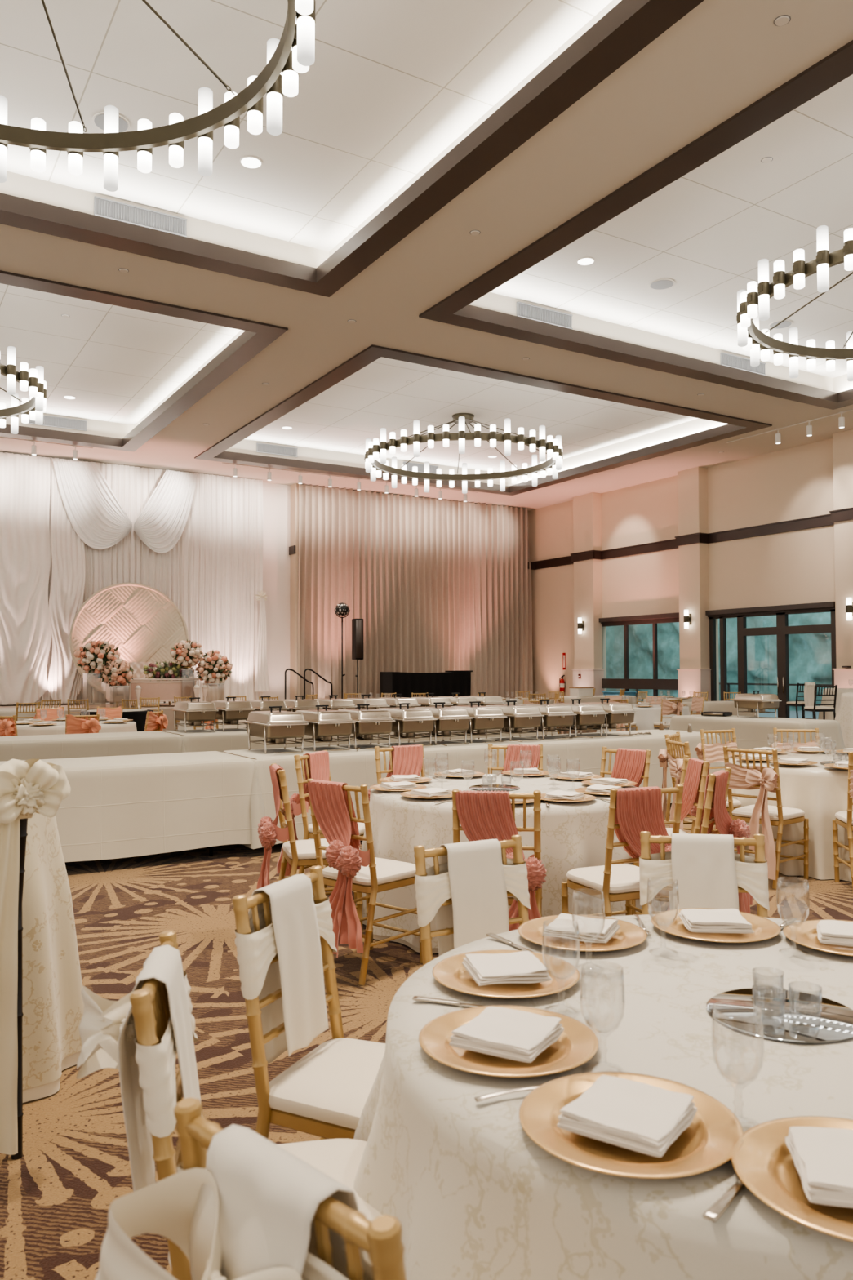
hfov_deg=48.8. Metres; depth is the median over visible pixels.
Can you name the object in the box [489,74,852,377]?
ceiling
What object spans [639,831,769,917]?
chair
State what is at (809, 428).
ceiling spotlight
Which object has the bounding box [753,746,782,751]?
folded napkin
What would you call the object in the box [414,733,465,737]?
shelf
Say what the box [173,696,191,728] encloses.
chair
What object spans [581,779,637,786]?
charger plate
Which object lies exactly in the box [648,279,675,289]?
ceiling speaker
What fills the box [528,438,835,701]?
wall
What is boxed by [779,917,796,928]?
table knife
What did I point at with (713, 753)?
chair
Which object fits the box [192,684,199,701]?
urn vase
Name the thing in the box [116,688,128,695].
seat cushion
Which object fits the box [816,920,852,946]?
folded napkin
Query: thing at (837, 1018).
disc
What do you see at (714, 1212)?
table knife
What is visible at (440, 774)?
charger plate
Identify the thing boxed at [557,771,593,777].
folded napkin
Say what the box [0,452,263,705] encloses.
drape
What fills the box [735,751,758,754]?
folded napkin
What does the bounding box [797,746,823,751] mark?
folded napkin
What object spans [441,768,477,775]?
folded napkin
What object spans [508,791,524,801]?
folded napkin
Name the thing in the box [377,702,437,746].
chafing dish
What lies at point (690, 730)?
salt shaker
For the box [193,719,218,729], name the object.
chair
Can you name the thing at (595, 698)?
tablecloth
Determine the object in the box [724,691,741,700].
chair
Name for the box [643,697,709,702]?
tablecloth
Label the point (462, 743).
serving tongs
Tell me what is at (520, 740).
serving tongs
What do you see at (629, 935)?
charger plate
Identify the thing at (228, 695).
chair
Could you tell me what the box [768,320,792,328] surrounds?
ceiling speaker
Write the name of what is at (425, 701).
chafing dish
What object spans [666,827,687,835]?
seat cushion
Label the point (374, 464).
ring chandelier
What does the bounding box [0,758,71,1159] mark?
sash
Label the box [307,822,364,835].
seat cushion
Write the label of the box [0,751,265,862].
tablecloth
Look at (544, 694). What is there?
chair
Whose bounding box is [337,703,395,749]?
chafing dish
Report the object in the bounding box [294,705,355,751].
chafing dish
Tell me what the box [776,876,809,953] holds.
water goblet
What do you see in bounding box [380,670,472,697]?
booth
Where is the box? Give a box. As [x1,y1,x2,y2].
[568,687,594,696]
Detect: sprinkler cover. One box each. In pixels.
[61,314,69,317]
[118,268,128,272]
[347,319,355,323]
[469,230,480,235]
[760,156,773,163]
[773,14,791,26]
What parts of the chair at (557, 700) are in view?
frame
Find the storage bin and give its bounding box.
[602,690,636,696]
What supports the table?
on the floor at (166, 708)
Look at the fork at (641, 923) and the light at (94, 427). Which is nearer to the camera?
the fork at (641, 923)
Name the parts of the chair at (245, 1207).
leg, rail, leg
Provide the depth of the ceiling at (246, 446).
25.87 m
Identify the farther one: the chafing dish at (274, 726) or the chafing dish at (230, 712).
the chafing dish at (230, 712)
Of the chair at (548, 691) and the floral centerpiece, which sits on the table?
the floral centerpiece
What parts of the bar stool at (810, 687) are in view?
leg, seat frame, leg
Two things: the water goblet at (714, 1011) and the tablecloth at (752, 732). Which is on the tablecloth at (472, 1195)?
the water goblet at (714, 1011)
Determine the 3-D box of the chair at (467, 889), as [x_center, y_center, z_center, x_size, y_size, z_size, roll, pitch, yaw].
[0.233,1.085,2.764,0.409,0.929,0.495,1,-2,-30]
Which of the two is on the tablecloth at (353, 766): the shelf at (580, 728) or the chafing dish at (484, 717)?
the chafing dish at (484, 717)
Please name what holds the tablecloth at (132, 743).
on the floor at (56, 1198)
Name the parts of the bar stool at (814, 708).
leg, seat frame, rail, leg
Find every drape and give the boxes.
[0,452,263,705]
[0,453,50,704]
[47,457,85,703]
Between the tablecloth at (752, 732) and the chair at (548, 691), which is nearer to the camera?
the tablecloth at (752, 732)
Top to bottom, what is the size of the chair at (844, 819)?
0.929 m
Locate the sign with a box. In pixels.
[562,653,565,669]
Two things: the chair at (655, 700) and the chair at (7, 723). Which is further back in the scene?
the chair at (655, 700)
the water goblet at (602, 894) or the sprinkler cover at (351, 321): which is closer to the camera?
the water goblet at (602, 894)
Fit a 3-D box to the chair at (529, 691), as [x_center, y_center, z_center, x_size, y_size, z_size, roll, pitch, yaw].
[2.457,1.719,23.056,0.406,0.929,0.461,1,-2,-21]
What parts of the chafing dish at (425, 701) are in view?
lid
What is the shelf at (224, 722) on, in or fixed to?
attached to the chafing dish at (230, 712)
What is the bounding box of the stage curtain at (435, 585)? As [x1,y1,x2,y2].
[297,484,533,699]
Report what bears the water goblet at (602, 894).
on the tablecloth at (472, 1195)
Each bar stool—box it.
[785,682,815,719]
[803,684,837,719]
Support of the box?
on the tablecloth at (595, 698)
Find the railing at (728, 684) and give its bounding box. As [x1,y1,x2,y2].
[635,682,831,702]
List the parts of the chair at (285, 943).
leg, rail, rail, rail, rail, seat frame, leg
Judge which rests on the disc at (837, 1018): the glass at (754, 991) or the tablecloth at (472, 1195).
the glass at (754, 991)
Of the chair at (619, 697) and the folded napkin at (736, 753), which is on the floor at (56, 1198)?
the chair at (619, 697)
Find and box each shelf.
[175,723,213,726]
[211,721,246,724]
[248,739,302,745]
[295,737,348,742]
[337,736,388,741]
[377,733,430,738]
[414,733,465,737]
[450,731,500,735]
[486,729,537,733]
[522,728,569,732]
[555,726,600,730]
[586,725,630,728]
[738,711,775,713]
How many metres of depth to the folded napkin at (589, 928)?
2.40 m
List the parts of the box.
lid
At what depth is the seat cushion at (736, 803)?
6.93 m
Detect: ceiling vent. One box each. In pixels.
[29,415,86,431]
[93,195,186,237]
[256,442,297,457]
[403,462,438,473]
[516,301,573,328]
[720,351,766,375]
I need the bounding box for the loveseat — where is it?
[105,662,177,706]
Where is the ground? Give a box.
[755,709,819,719]
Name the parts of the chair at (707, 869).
leg, rail, rail, rail, leg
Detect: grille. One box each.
[355,619,362,657]
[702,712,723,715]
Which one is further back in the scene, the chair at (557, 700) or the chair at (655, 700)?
the chair at (655, 700)
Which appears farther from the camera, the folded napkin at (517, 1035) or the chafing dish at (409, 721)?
the chafing dish at (409, 721)
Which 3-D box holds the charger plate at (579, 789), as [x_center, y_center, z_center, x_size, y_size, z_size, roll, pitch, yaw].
[0.999,0.853,5.279,0.331,0.018,0.331,-1,-2,29]
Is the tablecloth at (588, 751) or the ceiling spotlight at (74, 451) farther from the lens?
the ceiling spotlight at (74, 451)
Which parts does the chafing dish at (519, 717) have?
leg, handle, lid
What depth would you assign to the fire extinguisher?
30.71 m
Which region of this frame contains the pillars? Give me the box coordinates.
[573,429,852,669]
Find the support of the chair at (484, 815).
on the floor at (56, 1198)
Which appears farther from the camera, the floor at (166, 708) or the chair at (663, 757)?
the floor at (166, 708)
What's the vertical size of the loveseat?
1.090 m
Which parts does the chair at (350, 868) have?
leg, rail, drape panel, rail, rail, drape panel, rail, leg, seat frame, leg, leg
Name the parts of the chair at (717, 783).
leg, seat frame, leg, drape panel, rail, rail, drape panel, leg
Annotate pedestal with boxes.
[82,672,102,709]
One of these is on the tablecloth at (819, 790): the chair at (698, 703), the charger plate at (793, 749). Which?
the charger plate at (793, 749)
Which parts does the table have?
leg, leg, panel, moulding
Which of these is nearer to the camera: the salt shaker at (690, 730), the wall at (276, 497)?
the salt shaker at (690, 730)
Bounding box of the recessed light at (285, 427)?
[281,426,292,429]
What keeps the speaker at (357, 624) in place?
on the floor at (56, 1198)
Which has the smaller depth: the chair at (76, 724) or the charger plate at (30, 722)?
the chair at (76, 724)
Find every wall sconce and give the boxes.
[577,617,584,634]
[684,609,691,628]
[845,597,852,620]
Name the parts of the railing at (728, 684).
handrail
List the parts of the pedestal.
panel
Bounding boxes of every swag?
[53,461,132,549]
[133,469,197,553]
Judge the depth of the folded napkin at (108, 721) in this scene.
12.48 m
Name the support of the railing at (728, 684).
on the ground
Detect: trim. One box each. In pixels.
[0,0,704,297]
[0,270,288,451]
[194,344,772,495]
[288,507,852,569]
[418,40,852,409]
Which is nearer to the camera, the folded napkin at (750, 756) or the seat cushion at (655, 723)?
the folded napkin at (750, 756)
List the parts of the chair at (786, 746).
leg, rail, leg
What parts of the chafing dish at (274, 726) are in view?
leg, leg, handle, lid, leg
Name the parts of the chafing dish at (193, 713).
leg, leg, handle, lid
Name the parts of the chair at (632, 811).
leg, leg, seat frame, rail, rail, drape panel, leg, drape panel, rail, rail, leg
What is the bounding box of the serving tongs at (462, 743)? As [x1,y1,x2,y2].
[444,742,467,744]
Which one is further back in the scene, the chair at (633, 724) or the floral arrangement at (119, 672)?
the floral arrangement at (119, 672)
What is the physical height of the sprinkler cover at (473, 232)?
0.012 m
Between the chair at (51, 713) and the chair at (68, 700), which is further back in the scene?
the chair at (68, 700)
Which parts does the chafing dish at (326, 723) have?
leg, handle, lid, leg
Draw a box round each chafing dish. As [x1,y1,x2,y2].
[171,697,218,733]
[210,697,255,731]
[244,706,308,753]
[245,696,288,728]
[281,695,323,711]
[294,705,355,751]
[314,694,357,710]
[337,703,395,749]
[347,694,390,709]
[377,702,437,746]
[380,693,421,707]
[411,693,453,706]
[413,702,472,745]
[437,693,479,706]
[449,701,507,742]
[464,692,506,706]
[485,700,544,741]
[519,699,577,739]
[551,698,608,737]
[580,697,637,736]
[732,690,782,718]
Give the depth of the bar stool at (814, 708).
16.07 m
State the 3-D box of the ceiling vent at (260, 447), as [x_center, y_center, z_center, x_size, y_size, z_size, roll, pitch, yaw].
[-4.045,-5.149,25.484,1.180,0.245,0.040,1,-2,-31]
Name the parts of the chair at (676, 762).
leg, rail, leg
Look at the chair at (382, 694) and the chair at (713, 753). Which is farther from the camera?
the chair at (382, 694)
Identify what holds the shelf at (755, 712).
attached to the chafing dish at (753, 701)
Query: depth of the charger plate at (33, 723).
12.00 m
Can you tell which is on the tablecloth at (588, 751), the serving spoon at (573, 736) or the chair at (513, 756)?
the serving spoon at (573, 736)
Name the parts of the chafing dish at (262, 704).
lid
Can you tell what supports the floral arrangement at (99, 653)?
on the pedestal
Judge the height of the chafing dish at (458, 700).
0.385 m
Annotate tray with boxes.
[701,711,732,715]
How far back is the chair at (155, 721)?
12.40 m
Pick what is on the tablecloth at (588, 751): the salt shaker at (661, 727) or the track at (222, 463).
the salt shaker at (661, 727)
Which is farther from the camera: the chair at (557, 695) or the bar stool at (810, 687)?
the chair at (557, 695)
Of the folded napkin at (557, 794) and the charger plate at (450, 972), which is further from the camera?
the folded napkin at (557, 794)
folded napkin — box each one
[16,720,30,723]
[23,719,40,721]
[34,721,52,724]
[105,720,123,722]
[113,718,128,719]
[380,781,417,789]
[390,774,420,781]
[409,787,451,796]
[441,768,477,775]
[448,1006,564,1062]
[462,951,551,986]
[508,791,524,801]
[513,767,540,773]
[542,913,620,942]
[544,790,584,799]
[556,1075,697,1157]
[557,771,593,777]
[585,783,622,792]
[590,777,628,785]
[678,908,754,933]
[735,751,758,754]
[742,754,772,759]
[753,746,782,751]
[777,757,808,764]
[785,1126,852,1208]
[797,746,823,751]
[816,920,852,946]
[834,761,848,767]
[843,747,852,751]
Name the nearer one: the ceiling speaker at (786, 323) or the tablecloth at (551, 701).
the ceiling speaker at (786, 323)
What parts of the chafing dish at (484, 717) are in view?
leg, handle, lid, leg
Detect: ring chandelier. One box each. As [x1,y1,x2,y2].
[0,0,315,191]
[0,346,46,434]
[364,413,562,493]
[736,225,852,381]
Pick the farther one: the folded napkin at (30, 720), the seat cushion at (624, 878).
the folded napkin at (30, 720)
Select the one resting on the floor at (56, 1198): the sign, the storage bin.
the storage bin
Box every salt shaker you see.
[659,721,663,729]
[687,723,692,732]
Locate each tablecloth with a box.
[0,707,35,720]
[0,730,186,761]
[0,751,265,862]
[16,720,137,735]
[22,812,84,1102]
[80,708,153,731]
[164,727,395,752]
[177,719,245,729]
[222,738,518,848]
[353,914,852,1279]
[355,773,661,953]
[395,726,557,742]
[474,728,724,803]
[502,698,554,704]
[559,694,638,726]
[596,704,690,732]
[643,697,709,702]
[669,714,845,752]
[682,700,757,716]
[727,751,852,881]
[817,688,852,719]
[835,692,852,748]
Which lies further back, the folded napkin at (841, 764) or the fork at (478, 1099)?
the folded napkin at (841, 764)
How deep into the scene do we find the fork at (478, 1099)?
1.53 m
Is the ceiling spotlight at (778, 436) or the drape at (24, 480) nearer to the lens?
the ceiling spotlight at (778, 436)
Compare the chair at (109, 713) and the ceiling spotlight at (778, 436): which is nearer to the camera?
the chair at (109, 713)
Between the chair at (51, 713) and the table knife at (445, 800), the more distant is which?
the chair at (51, 713)
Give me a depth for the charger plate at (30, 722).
12.25 m
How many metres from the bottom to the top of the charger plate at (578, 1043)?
0.018 m
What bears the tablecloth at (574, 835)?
on the floor at (56, 1198)
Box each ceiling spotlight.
[31,440,36,455]
[72,444,77,459]
[232,463,237,476]
[266,467,271,480]
[297,471,302,484]
[328,474,332,487]
[356,478,360,490]
[384,481,388,493]
[414,484,418,496]
[438,487,442,498]
[463,493,466,502]
[775,428,781,444]
[806,420,812,435]
[838,411,844,428]
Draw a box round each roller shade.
[599,612,679,623]
[705,601,835,617]
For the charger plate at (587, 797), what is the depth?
5.00 m
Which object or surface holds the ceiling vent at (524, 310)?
in the ceiling at (492, 301)
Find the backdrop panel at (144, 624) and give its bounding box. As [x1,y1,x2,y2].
[69,582,188,705]
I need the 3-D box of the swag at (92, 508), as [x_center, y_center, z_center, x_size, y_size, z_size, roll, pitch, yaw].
[-8.662,-3.508,24.453,2.001,2.282,0.182,1,-2,-31]
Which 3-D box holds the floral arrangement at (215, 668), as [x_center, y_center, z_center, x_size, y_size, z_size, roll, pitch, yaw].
[-5.234,0.685,23.118,0.931,0.918,0.722,0,-2,-10]
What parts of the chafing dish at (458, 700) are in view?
lid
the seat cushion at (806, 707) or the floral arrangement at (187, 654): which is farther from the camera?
the floral arrangement at (187, 654)
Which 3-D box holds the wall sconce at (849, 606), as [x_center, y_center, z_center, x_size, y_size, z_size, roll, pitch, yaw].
[9.683,-0.708,21.492,0.200,0.520,0.140,1,-2,-31]
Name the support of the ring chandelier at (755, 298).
hanging from the ceiling at (708, 231)
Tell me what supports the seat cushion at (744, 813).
on the chair at (764, 779)
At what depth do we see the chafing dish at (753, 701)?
13.38 m
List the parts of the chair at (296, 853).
drape panel, leg, rail, rail, leg, seat frame, leg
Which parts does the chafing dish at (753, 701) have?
lid, leg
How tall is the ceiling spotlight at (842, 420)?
0.336 m
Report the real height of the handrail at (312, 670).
1.502 m
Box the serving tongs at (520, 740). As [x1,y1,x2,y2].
[520,739,541,741]
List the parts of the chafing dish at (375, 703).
lid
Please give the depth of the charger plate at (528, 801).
4.90 m
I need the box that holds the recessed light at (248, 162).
[240,155,262,168]
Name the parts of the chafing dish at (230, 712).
leg, lid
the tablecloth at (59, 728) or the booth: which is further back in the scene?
the booth
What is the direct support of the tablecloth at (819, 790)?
on the floor at (56, 1198)
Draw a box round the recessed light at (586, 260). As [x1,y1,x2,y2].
[577,257,595,265]
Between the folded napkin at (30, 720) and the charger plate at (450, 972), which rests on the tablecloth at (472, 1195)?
the charger plate at (450, 972)
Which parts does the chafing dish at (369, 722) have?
leg, handle, lid, leg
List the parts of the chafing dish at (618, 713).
handle, leg, lid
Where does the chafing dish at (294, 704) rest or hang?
on the tablecloth at (232, 739)
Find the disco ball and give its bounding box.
[334,602,349,698]
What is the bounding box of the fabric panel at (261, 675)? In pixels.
[254,590,270,691]
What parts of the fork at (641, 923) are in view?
handle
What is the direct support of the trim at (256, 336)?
attached to the ceiling at (722, 57)
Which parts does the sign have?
panel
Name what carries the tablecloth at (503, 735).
on the floor at (56, 1198)
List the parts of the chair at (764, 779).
leg, rail, rail, seat frame, leg, leg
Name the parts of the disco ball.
globe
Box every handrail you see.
[284,668,314,699]
[303,668,332,698]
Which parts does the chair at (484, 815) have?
leg, drape panel, rail, seat frame, rail, rail, leg, leg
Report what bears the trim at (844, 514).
attached to the wall at (794, 566)
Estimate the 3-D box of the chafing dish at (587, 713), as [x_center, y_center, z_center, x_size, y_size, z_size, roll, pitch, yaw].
[1.571,0.813,9.861,0.371,0.385,0.622,1,-2,-29]
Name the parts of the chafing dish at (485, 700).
lid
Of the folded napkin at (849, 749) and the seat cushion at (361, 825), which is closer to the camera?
the seat cushion at (361, 825)
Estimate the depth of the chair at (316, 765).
5.98 m
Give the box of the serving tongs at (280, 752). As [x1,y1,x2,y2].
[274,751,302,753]
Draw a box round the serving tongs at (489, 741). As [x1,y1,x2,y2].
[482,741,503,742]
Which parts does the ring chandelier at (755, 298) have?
suspension rod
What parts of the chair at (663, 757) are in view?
leg, rail, leg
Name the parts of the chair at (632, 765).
leg, rail, rail, drape panel, drape panel, leg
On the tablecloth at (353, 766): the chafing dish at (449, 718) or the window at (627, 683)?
the chafing dish at (449, 718)
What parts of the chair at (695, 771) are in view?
leg, drape panel, rail, rail, drape panel, leg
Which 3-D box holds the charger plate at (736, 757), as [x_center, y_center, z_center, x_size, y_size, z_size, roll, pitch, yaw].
[2.520,0.909,7.169,0.331,0.018,0.331,0,-2,-8]
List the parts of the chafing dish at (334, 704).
lid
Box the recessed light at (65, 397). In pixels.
[62,395,75,399]
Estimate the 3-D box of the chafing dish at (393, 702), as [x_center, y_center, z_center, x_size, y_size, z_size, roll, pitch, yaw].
[-0.375,0.890,12.165,0.371,0.385,0.622,1,-2,-30]
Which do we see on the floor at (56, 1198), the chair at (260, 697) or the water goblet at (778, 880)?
the chair at (260, 697)
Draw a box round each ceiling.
[0,0,612,251]
[0,0,852,511]
[0,283,240,425]
[224,417,727,485]
[244,356,698,472]
[469,292,852,392]
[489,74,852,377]
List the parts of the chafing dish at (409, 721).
leg, handle, lid, leg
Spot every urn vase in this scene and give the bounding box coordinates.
[133,685,142,708]
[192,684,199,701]
[201,684,208,701]
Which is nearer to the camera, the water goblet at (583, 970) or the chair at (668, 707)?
the water goblet at (583, 970)
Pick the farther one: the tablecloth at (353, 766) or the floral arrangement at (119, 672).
the floral arrangement at (119, 672)
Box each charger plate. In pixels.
[16,722,34,724]
[29,723,57,725]
[101,720,126,723]
[369,783,426,791]
[378,776,431,783]
[400,790,452,799]
[418,1005,599,1077]
[432,949,580,998]
[434,771,484,777]
[502,769,551,776]
[511,798,541,804]
[517,914,647,951]
[519,1071,743,1178]
[540,793,595,803]
[549,773,601,780]
[574,786,625,795]
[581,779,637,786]
[651,907,781,942]
[728,751,766,756]
[731,1115,852,1242]
[734,755,780,761]
[769,760,817,765]
[777,749,788,753]
[782,919,852,955]
[789,748,831,752]
[823,763,848,769]
[834,749,848,754]
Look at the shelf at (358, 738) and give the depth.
8.45 m
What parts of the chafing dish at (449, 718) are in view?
leg, handle, lid, leg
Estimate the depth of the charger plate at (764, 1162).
1.28 m
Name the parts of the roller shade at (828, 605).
rail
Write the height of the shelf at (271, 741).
0.012 m
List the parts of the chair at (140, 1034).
rail, leg, rail, rail, leg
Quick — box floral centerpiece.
[142,661,193,680]
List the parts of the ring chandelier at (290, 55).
suspension rod, suspension rod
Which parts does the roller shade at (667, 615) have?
rail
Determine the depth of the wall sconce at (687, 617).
25.64 m
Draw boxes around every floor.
[0,700,244,731]
[0,724,852,1279]
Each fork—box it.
[474,1084,541,1102]
[633,914,651,935]
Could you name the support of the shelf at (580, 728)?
attached to the chafing dish at (587, 713)
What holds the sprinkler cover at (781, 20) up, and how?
attached to the ceiling at (722, 57)
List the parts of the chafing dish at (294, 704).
handle, lid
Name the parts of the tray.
plate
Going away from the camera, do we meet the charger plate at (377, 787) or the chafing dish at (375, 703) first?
the charger plate at (377, 787)
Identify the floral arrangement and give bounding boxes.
[73,639,119,678]
[97,658,133,688]
[170,639,204,667]
[195,650,232,686]
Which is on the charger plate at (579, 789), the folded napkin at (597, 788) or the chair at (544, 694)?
the folded napkin at (597, 788)
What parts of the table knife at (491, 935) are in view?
handle, blade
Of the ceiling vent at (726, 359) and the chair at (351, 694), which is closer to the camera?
the ceiling vent at (726, 359)
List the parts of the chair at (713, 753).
leg, rail, rail, leg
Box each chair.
[0,715,17,736]
[15,702,39,720]
[33,706,63,720]
[40,698,61,708]
[65,713,101,733]
[66,698,88,714]
[76,929,382,1279]
[94,1097,406,1279]
[96,706,123,719]
[121,698,137,709]
[139,697,159,711]
[144,710,168,731]
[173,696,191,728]
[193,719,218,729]
[226,695,246,701]
[231,865,385,1140]
[256,763,363,937]
[258,696,278,700]
[276,750,364,905]
[306,693,317,699]
[306,778,422,985]
[343,693,360,698]
[361,743,426,844]
[381,692,396,697]
[411,692,428,697]
[413,835,531,965]
[452,789,546,931]
[487,743,543,773]
[515,690,530,698]
[523,700,540,704]
[528,693,546,703]
[548,690,564,727]
[554,692,559,733]
[554,697,563,733]
[560,783,683,916]
[600,746,650,786]
[604,695,622,702]
[608,698,637,731]
[619,688,625,695]
[631,767,752,915]
[636,690,648,704]
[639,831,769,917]
[646,695,666,704]
[653,698,684,728]
[657,731,715,830]
[665,737,745,854]
[666,755,710,835]
[690,696,705,715]
[693,691,708,701]
[694,728,737,774]
[723,745,808,888]
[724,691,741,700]
[771,727,820,752]
[832,751,852,888]
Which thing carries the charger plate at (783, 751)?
on the tablecloth at (819, 790)
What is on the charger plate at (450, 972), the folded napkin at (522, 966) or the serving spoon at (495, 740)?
the folded napkin at (522, 966)
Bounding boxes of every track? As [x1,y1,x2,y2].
[0,436,93,448]
[222,462,478,493]
[726,408,852,443]
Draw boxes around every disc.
[469,784,519,791]
[706,987,852,1043]
[820,760,841,764]
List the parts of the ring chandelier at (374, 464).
suspension rod, suspension rod, suspension rod, suspension rod, suspension rod, suspension rod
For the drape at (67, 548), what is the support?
hanging from the drape at (213, 574)
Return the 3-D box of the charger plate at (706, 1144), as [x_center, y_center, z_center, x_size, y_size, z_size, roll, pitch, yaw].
[0.306,0.733,1.425,0.331,0.018,0.331,-2,-2,40]
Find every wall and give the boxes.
[24,482,528,705]
[289,483,300,698]
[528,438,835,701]
[571,668,852,701]
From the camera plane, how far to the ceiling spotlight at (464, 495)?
28.87 m
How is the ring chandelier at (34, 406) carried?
hanging from the ceiling at (118, 363)
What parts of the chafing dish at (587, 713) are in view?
leg, handle, lid, leg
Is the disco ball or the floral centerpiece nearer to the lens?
the floral centerpiece
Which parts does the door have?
handle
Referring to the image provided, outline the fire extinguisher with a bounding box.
[559,675,564,692]
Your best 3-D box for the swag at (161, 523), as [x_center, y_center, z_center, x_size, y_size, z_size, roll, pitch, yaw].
[-7.024,-3.483,25.406,1.710,2.281,0.179,1,-2,-31]
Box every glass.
[751,982,786,1025]
[752,966,784,997]
[788,982,822,1024]
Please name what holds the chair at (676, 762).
on the floor at (56, 1198)
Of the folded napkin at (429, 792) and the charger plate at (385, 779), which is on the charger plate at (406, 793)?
the folded napkin at (429, 792)
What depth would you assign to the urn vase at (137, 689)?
21.91 m
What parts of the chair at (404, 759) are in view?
leg, rail, rail, drape panel, drape panel, leg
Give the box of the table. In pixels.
[123,678,199,707]
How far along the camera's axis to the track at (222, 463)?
26.65 m
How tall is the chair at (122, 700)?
0.929 m
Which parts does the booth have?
equipment lid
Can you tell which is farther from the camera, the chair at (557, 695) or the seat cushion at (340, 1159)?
the chair at (557, 695)
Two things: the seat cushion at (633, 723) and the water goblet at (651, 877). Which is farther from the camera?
the seat cushion at (633, 723)
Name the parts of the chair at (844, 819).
leg, seat frame, leg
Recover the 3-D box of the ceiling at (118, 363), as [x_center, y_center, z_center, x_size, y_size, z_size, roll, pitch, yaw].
[-9.137,-5.643,16.700,10.400,0.100,10.020,1,-2,-31]
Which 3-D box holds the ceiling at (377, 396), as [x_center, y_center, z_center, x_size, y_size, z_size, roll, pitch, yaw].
[0.889,-5.478,22.767,10.380,0.100,10.020,1,-2,-31]
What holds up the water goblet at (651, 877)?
on the tablecloth at (472, 1195)
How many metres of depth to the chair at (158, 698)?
18.70 m
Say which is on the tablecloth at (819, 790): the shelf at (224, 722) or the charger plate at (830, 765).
the charger plate at (830, 765)
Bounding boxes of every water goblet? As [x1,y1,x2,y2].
[542,920,580,1010]
[572,888,605,968]
[580,960,625,1070]
[647,876,679,952]
[711,1000,764,1124]
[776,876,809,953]
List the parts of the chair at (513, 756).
leg, rail, rail, drape panel, drape panel, leg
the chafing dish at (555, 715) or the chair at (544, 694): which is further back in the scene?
the chair at (544, 694)
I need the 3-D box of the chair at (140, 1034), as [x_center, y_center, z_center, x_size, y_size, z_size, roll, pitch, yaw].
[-0.357,1.054,1.752,0.593,0.929,0.409,0,-2,-8]
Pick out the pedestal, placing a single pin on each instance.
(82, 673)
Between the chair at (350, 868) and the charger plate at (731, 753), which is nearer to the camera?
the chair at (350, 868)
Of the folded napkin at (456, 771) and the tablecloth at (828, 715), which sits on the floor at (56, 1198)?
the tablecloth at (828, 715)
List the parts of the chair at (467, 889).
leg, rail, rail, rail, leg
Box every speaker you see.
[92,111,129,132]
[351,618,363,697]
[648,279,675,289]
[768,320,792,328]
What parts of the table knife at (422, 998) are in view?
handle, blade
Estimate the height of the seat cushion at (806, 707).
0.050 m
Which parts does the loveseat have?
armrest, backrest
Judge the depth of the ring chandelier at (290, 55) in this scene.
8.82 m
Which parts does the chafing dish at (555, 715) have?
leg, handle, lid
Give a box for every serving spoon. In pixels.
[495,739,522,742]
[562,736,593,737]
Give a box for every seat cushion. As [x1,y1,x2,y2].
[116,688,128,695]
[168,1138,382,1273]
[268,1038,385,1129]
[282,838,359,859]
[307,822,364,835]
[322,857,415,885]
[566,864,639,893]
[616,722,635,725]
[653,722,670,725]
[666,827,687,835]
[703,796,741,807]
[732,804,804,820]
[786,701,804,704]
[804,706,834,709]
[835,811,852,825]
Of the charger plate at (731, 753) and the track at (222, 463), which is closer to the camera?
the charger plate at (731, 753)
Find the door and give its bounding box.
[709,608,836,718]
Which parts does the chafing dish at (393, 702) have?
lid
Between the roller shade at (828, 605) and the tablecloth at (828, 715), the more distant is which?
the roller shade at (828, 605)
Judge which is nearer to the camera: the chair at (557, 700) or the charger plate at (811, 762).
the charger plate at (811, 762)
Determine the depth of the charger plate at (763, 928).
2.48 m
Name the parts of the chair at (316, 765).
leg, rail, drape panel, drape panel, leg, seat frame, leg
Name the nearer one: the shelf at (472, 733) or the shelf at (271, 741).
the shelf at (271, 741)
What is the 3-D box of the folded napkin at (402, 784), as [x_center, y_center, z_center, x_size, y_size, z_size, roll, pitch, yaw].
[-0.164,0.844,5.464,0.164,0.028,0.167,1,-2,-27]
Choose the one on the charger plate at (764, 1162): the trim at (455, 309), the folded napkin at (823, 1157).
the folded napkin at (823, 1157)
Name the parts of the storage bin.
lid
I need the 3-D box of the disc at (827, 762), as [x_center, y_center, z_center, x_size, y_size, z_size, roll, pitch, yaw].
[3.053,0.906,6.907,0.300,0.004,0.300,1,-2,-31]
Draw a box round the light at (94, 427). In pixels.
[5,329,244,438]
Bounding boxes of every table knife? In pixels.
[412,995,484,1007]
[434,800,452,803]
[486,933,535,952]
[702,1178,745,1222]
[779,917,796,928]
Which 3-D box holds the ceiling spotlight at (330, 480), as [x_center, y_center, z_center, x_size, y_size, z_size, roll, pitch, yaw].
[-2.724,-4.491,26.546,0.120,0.336,0.120,1,-2,-31]
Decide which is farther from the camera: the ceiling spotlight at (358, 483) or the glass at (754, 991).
the ceiling spotlight at (358, 483)
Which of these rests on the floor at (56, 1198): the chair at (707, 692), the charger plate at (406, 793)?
the chair at (707, 692)
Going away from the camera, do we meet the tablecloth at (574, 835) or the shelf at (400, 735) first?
the tablecloth at (574, 835)
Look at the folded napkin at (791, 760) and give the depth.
6.82 m

